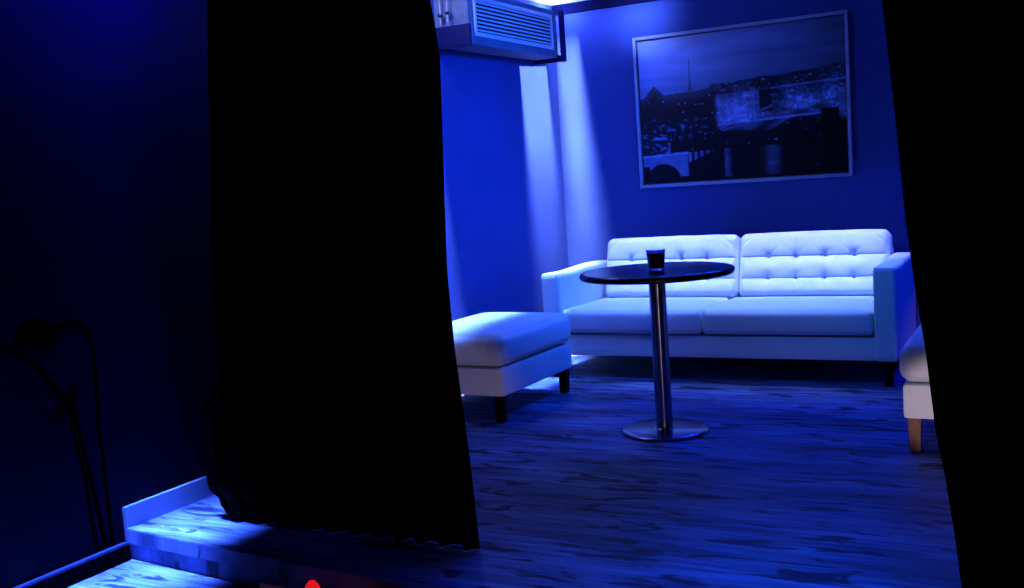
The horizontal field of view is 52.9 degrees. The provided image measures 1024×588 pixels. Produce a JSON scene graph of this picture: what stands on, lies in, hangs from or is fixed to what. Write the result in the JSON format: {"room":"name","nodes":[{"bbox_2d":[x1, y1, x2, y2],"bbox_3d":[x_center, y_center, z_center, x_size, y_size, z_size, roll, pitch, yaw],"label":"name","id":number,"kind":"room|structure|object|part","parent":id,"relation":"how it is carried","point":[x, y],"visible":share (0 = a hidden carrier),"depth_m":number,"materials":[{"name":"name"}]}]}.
{"room":"entertainment venue","nodes":[
{"label":"entertainment venue","id":0,"kind":"room"},
{"bbox_2d":[68,558,258,587],"bbox_3d":[-0.657,1.277,1.659,3.906,0.100,4.200,-1,7,28],"label":"floor","id":1,"kind":"structure","parent":0,"point":[134,573],"depth_m":3.74,"materials":[{"name":"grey wood"}]},
{"bbox_2d":[259,583,283,587],"bbox_3d":[-0.733,0.979,3.237,0.150,0.150,0.059,-2,7,14],"label":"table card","id":2,"kind":"object","parent":1,"relation":"on","point":[262,585],"visible":1,"depth_m":3.23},
{"bbox_2d":[305,580,319,587],"bbox_3d":[-0.608,0.964,3.159,0.068,0.180,0.068,-10,9,-44],"label":"lamp","id":3,"kind":"object","parent":1,"relation":"on","point":[312,583],"visible":1,"depth_m":3.14,"materials":[{"name":"red plastic"}]},
{"bbox_2d":[0,0,568,587],"bbox_3d":[-1.589,-0.179,3.924,0.120,2.610,7.710,0,7,30],"label":"wall","id":4,"kind":"structure","parent":0,"point":[105,173],"depth_m":3.98,"materials":[{"name":"blue paint"}]},
{"bbox_2d":[0,318,114,552],"bbox_3d":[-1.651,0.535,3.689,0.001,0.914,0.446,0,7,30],"label":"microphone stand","id":5,"kind":"object","parent":4,"relation":"attached to","point":[34,331],"visible":1,"depth_m":3.78,"materials":[{"name":"black plastic"}]},
{"bbox_2d":[14,318,54,345],"bbox_3d":[-1.686,0.135,3.630,0.001,0.103,0.155,0,7,30],"label":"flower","id":6,"kind":"object","parent":5,"relation":"on","point":[34,331],"depth_m":3.63,"materials":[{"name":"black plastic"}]},
{"bbox_3d":[-1.588,0.534,3.797,0.001,0.882,0.198,0,7,30],"label":"stem","id":7,"kind":"part","parent":5,"relation":"part of","materials":[{"name":"black plastic"}]},
{"bbox_3d":[-1.575,0.668,3.819,0.001,0.611,0.101,0,7,30],"label":"stem","id":8,"kind":"part","parent":5,"relation":"part of","materials":[{"name":"black plastic"}]},
{"bbox_2d":[14,542,130,587],"bbox_3d":[-2.414,1.242,2.336,0.022,0.062,3.784,0,7,30],"label":"baseboard","id":9,"kind":"structure","parent":4,"relation":"attached to","point":[70,577],"depth_m":3.79,"materials":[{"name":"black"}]},
{"bbox_2d":[122,476,213,528],"bbox_3d":[-0.522,0.605,5.637,0.016,0.087,3.918,0,7,30],"label":"baseboard","id":10,"kind":"structure","parent":4,"relation":"attached to","point":[157,505],"depth_m":4.12,"materials":[{"name":"blue"}]},
{"bbox_2d":[124,525,446,587],"bbox_3d":[0.098,0.933,2.942,3.783,0.056,0.049,0,8,33],"label":"step","id":11,"kind":"structure","parent":4,"relation":"attached to","point":[335,576],"depth_m":3.54,"materials":[{"name":"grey wood"}]},
{"bbox_2d":[433,0,566,64],"bbox_3d":[-0.049,-1.609,6.261,0.234,0.328,1.214,0,7,30],"label":"ventilation duct","id":12,"kind":"object","parent":4,"relation":"attached to","point":[505,28],"visible":0.94,"depth_m":6.08,"materials":[{"name":"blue metal"}]},
{"bbox_3d":[0.023,-1.627,6.212,0.012,0.220,1.030,-1,7,28],"label":"grille frame","id":13,"kind":"part","parent":12,"relation":"part of","materials":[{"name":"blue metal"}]},
{"bbox_2d":[128,355,961,587],"bbox_3d":[0.993,0.715,4.651,3.762,0.120,4.280,-1,7,28],"label":"floor","id":14,"kind":"structure","parent":0,"point":[804,473],"depth_m":3.92,"materials":[{"name":"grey wood"}]},
{"bbox_2d":[452,312,571,422],"bbox_3d":[-0.105,0.373,5.674,0.616,0.481,0.829,0,7,30],"label":"ottoman","id":15,"kind":"object","parent":14,"relation":"on","point":[499,354],"visible":0.77,"depth_m":5.35,"materials":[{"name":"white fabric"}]},
{"bbox_3d":[-0.056,0.583,5.262,0.052,0.151,0.052,0,7,30],"label":"leg","id":16,"kind":"part","parent":15,"relation":"part of","materials":[{"name":"brown wood"}]},
{"bbox_2d":[452,312,569,366],"bbox_3d":[-0.115,0.229,5.658,0.616,0.190,0.829,0,7,30],"label":"cushion","id":17,"kind":"object","parent":15,"relation":"on","point":[486,339],"depth_m":5.39,"materials":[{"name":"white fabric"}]},
{"bbox_3d":[0.298,0.489,5.875,0.052,0.151,0.052,0,7,30],"label":"leg","id":18,"kind":"part","parent":15,"relation":"part of","materials":[{"name":"brown wood"}]},
{"bbox_2d":[579,261,734,441],"bbox_3d":[0.698,0.267,4.824,0.718,0.771,0.718,-1,7,28],"label":"pedestal table","id":19,"kind":"object","parent":14,"relation":"on","point":[665,428],"visible":0.99,"depth_m":4.78,"materials":[{"name":"black metal"}]},
{"bbox_2d":[646,249,664,270],"bbox_3d":[0.661,-0.157,4.723,0.092,0.096,0.092,-1,7,28],"label":"drinking glass","id":20,"kind":"object","parent":19,"relation":"on","point":[655,257],"visible":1,"depth_m":4.69,"materials":[{"name":"black"}]},
{"bbox_3d":[0.723,0.639,4.866,0.410,0.020,0.410,-1,7,28],"label":"plate","id":21,"kind":"part","parent":19,"relation":"part of","materials":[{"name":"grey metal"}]},
{"bbox_2d":[541,229,915,386],"bbox_3d":[1.298,0.056,6.221,2.048,0.795,0.900,-1,7,28],"label":"sofa","id":22,"kind":"object","parent":14,"relation":"on","point":[824,294],"visible":0.88,"depth_m":6.07,"materials":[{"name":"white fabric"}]},
{"bbox_3d":[0.445,0.069,6.677,0.114,0.507,0.888,-1,7,28],"label":"arm","id":23,"kind":"part","parent":22,"relation":"part of","materials":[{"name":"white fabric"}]},
{"bbox_2d":[562,297,728,333],"bbox_3d":[0.832,0.125,6.343,0.874,0.153,0.668,-1,6,28],"label":"seat cushion","id":24,"kind":"object","parent":22,"relation":"on","point":[586,315],"depth_m":6.12,"materials":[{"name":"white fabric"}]},
{"bbox_2d":[606,235,740,299],"bbox_3d":[1.045,-0.170,6.674,0.891,0.410,0.187,-1,-8,28],"label":"cushion","id":25,"kind":"object","parent":22,"relation":"on","point":[707,248],"depth_m":6.55,"materials":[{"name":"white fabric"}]},
{"bbox_2d":[702,296,873,335],"bbox_3d":[1.637,0.116,5.920,0.934,0.153,0.668,-1,6,28],"label":"seat cushion","id":26,"kind":"object","parent":22,"relation":"on","point":[744,315],"depth_m":5.68,"materials":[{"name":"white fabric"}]},
{"bbox_2d":[739,229,892,296],"bbox_3d":[1.837,-0.177,6.257,0.891,0.408,0.187,-1,-8,28],"label":"cushion","id":27,"kind":"object","parent":22,"relation":"on","point":[824,263],"depth_m":6.18,"materials":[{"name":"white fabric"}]},
{"bbox_3d":[2.003,0.417,5.463,0.052,0.151,0.052,-1,7,28],"label":"leg","id":28,"kind":"part","parent":22,"relation":"part of","materials":[{"name":"brown wood"}]},
{"bbox_3d":[2.157,0.051,5.777,0.114,0.507,0.888,-1,7,28],"label":"arm","id":29,"kind":"part","parent":22,"relation":"part of","materials":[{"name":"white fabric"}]},
{"bbox_2d":[899,324,933,451],"bbox_3d":[2.064,0.369,4.442,0.654,0.465,0.834,-1,7,28],"label":"ottoman","id":30,"kind":"object","parent":14,"relation":"on","point":[917,401],"visible":0.23,"depth_m":4.21,"materials":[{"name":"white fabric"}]},
{"bbox_2d":[899,324,928,381],"bbox_3d":[2.054,0.225,4.425,0.654,0.174,0.834,-1,7,28],"label":"cushion","id":31,"kind":"object","parent":30,"relation":"on","point":[913,367],"depth_m":4.20,"materials":[{"name":"white fabric"}]},
{"bbox_3d":[1.673,0.574,4.267,0.052,0.151,0.052,-1,7,28],"label":"leg","id":32,"kind":"part","parent":30,"relation":"part of","materials":[{"name":"brown wood"}]},
{"bbox_2d":[529,0,585,5],"bbox_3d":[-0.130,-1.538,2.957,4.370,0.100,7.940,-1,7,28],"label":"ceiling","id":33,"kind":"structure","parent":0,"point":[547,2],"depth_m":6.91,"materials":[{"name":"white paint"}]},
{"bbox_2d":[204,0,479,550],"bbox_3d":[-0.728,-0.314,3.624,1.217,2.385,0.055,-1,7,28],"label":"curtain","id":34,"kind":"object","parent":33,"relation":"hanging from","point":[335,405],"visible":1,"depth_m":3.60,"materials":[{"name":"black fabric"}]},
{"bbox_2d":[437,0,442,25],"bbox_3d":[-0.407,-1.639,5.729,0.030,0.280,0.030,-1,7,28],"label":"cable","id":35,"kind":"object","parent":33,"relation":"hanging from","point":[440,15],"visible":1,"depth_m":5.73,"materials":[{"name":"grey plastic"}]},
{"bbox_2d":[445,0,449,21],"bbox_3d":[-0.366,-1.645,5.707,0.030,0.269,0.030,-1,7,28],"label":"cable","id":36,"kind":"object","parent":33,"relation":"hanging from","point":[447,12],"visible":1,"depth_m":5.71,"materials":[{"name":"grey plastic"}]},
{"bbox_2d":[882,0,1023,587],"bbox_3d":[1.298,-0.318,2.378,0.898,2.380,0.111,-1,7,28],"label":"curtain","id":37,"kind":"object","parent":33,"relation":"hanging from","point":[957,66],"visible":1,"depth_m":2.51,"materials":[{"name":"black fabric"}]},
{"bbox_2d":[556,0,920,328],"bbox_3d":[1.897,-0.707,6.471,4.070,2.610,0.120,-1,7,28],"label":"wall","id":38,"kind":"structure","parent":0,"point":[605,201],"depth_m":6.74,"materials":[{"name":"paint"}]},
{"bbox_2d":[551,0,656,15],"bbox_3d":[1.874,-1.959,6.218,3.613,0.068,0.018,-1,7,28],"label":"trim","id":39,"kind":"structure","parent":38,"relation":"attached to","point":[587,5],"depth_m":6.92,"materials":[{"name":"blue"}]},
{"bbox_2d":[632,10,853,188],"bbox_3d":[1.442,-1.208,6.547,1.374,0.992,0.030,-1,7,28],"label":"wall picture","id":40,"kind":"object","parent":38,"relation":"attached to","point":[767,100],"visible":1,"depth_m":6.53,"materials":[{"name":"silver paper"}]}
]}

